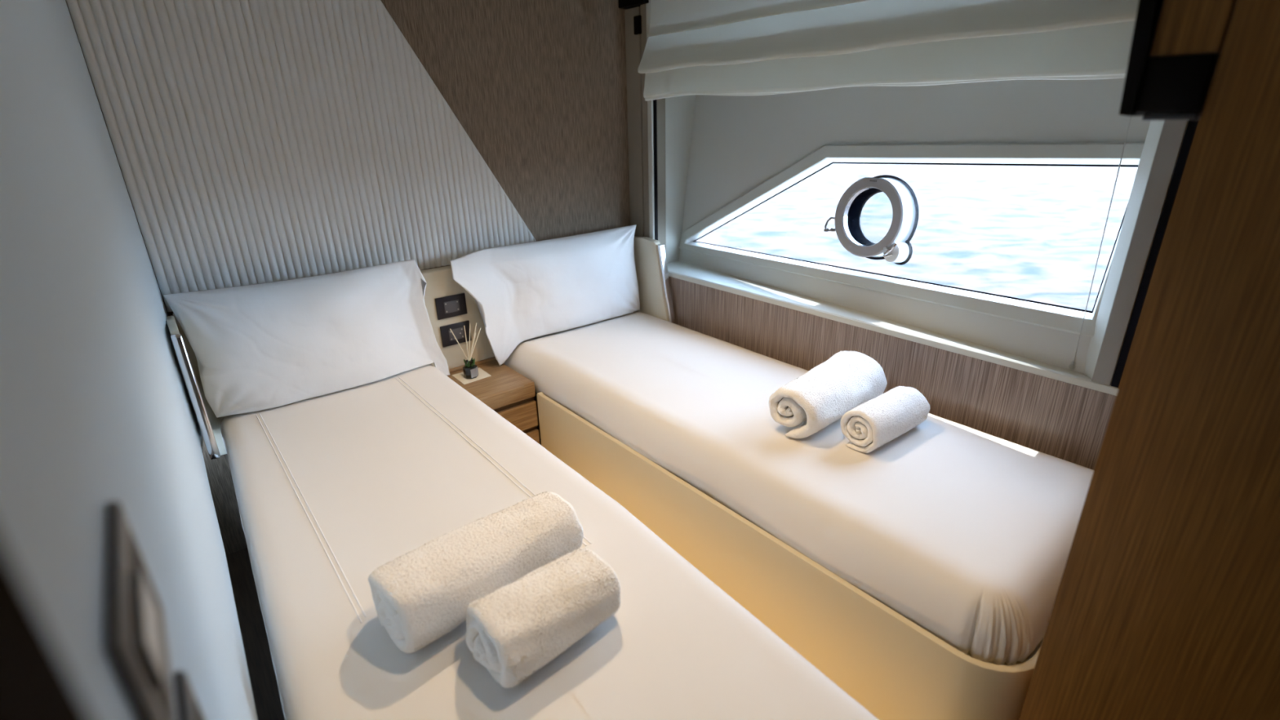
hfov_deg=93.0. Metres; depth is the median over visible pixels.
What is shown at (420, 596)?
rolled towel
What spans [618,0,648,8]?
trim
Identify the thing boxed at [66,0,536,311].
panel
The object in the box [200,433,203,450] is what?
trim
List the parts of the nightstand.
drawer, drawer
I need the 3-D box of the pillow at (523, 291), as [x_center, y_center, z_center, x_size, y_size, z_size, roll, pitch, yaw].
[-0.335,-0.275,2.539,0.893,0.459,0.127,-18,27,-35]
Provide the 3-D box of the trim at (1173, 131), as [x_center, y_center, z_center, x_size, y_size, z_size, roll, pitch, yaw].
[1.151,-0.503,1.307,0.012,1.212,0.040,-18,27,-35]
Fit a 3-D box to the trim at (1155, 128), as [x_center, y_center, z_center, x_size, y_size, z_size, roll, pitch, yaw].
[1.173,-0.520,1.347,0.078,1.212,0.068,-18,27,-35]
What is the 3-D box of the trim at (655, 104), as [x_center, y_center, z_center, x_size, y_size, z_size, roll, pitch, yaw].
[0.056,-0.996,2.572,0.015,1.200,0.031,-18,27,-35]
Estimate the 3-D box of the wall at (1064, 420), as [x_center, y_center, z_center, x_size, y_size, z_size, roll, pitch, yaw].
[0.635,0.168,2.319,0.050,0.728,2.062,-18,27,-35]
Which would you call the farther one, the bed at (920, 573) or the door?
the bed at (920, 573)
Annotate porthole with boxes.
[823,174,919,265]
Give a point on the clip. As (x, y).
(637, 19)
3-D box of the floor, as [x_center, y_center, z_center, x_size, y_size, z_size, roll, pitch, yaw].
[0.336,0.913,1.542,2.550,0.060,3.700,-18,27,-35]
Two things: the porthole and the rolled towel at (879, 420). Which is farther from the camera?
the porthole
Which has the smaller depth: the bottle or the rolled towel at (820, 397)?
the rolled towel at (820, 397)
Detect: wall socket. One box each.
[435,293,467,319]
[440,320,471,347]
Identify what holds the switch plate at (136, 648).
attached to the wall at (96, 408)
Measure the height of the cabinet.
0.564 m
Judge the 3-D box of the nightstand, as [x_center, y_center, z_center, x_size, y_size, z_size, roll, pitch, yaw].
[-0.591,0.286,2.416,0.258,0.488,0.314,-18,27,-35]
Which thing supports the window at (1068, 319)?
attached to the lining
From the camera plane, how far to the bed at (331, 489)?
1.19 m
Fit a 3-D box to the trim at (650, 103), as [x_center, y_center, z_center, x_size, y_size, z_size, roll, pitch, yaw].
[0.044,-0.993,2.566,0.010,1.200,0.028,-18,27,-35]
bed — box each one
[220,364,879,719]
[504,311,1093,719]
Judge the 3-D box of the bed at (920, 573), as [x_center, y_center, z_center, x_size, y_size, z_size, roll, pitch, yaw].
[0.343,0.363,2.086,0.769,0.552,2.005,-18,27,-35]
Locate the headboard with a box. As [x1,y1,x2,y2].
[166,235,675,459]
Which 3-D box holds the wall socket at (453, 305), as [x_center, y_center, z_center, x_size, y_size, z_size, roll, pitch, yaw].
[-0.721,-0.205,2.324,0.118,0.084,0.011,-18,27,-35]
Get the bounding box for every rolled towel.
[368,491,583,653]
[466,547,620,688]
[768,351,887,438]
[840,386,930,453]
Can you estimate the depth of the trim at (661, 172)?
2.66 m
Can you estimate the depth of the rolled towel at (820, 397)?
1.72 m
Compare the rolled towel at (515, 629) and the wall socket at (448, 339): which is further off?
the wall socket at (448, 339)
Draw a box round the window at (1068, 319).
[678,142,1144,337]
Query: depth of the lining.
1.97 m
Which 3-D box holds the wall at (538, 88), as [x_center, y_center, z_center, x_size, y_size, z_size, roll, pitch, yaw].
[-0.820,-0.449,2.282,2.200,1.960,0.060,-18,27,-35]
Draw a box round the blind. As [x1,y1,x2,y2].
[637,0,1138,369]
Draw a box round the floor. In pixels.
[226,438,541,719]
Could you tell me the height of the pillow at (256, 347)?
0.455 m
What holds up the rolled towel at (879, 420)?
on the bed at (920, 573)
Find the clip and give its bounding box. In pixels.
[633,15,641,35]
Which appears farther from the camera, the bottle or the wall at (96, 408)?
the bottle
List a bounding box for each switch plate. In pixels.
[104,500,175,719]
[173,670,204,719]
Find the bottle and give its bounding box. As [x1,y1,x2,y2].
[462,359,478,378]
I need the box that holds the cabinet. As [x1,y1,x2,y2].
[1119,0,1235,119]
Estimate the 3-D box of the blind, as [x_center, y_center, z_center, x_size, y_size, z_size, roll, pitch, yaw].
[0.567,-0.738,1.924,0.160,1.203,1.624,-18,27,-35]
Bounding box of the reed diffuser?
[449,323,480,378]
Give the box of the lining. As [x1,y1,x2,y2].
[679,78,1151,373]
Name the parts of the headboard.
chrome trim, chrome trim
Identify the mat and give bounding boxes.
[452,367,491,384]
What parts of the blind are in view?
cord, cord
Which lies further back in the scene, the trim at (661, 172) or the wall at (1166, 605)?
the trim at (661, 172)
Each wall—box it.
[0,0,257,719]
[65,0,630,555]
[668,275,1116,470]
[1018,0,1279,719]
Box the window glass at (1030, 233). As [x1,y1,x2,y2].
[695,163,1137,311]
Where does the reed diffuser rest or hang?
on the mat
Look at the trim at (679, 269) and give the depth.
2.03 m
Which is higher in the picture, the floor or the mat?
the mat
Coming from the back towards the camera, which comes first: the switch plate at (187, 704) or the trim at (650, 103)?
the trim at (650, 103)
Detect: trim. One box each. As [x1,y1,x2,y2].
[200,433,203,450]
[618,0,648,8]
[624,6,644,236]
[640,4,666,255]
[645,0,654,239]
[653,99,657,240]
[665,94,695,262]
[666,260,1118,395]
[1084,120,1164,379]
[1091,120,1189,386]
[1111,120,1199,387]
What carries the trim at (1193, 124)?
attached to the wall at (1064, 420)
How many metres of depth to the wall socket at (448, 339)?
2.36 m
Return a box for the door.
[0,541,91,719]
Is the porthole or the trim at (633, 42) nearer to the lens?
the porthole
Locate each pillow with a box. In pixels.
[163,259,450,417]
[449,224,639,365]
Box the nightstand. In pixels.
[447,356,539,444]
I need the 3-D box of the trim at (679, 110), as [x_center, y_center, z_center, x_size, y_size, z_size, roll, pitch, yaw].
[0.168,-1.040,2.703,0.333,1.220,0.030,-18,27,-35]
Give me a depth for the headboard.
2.37 m

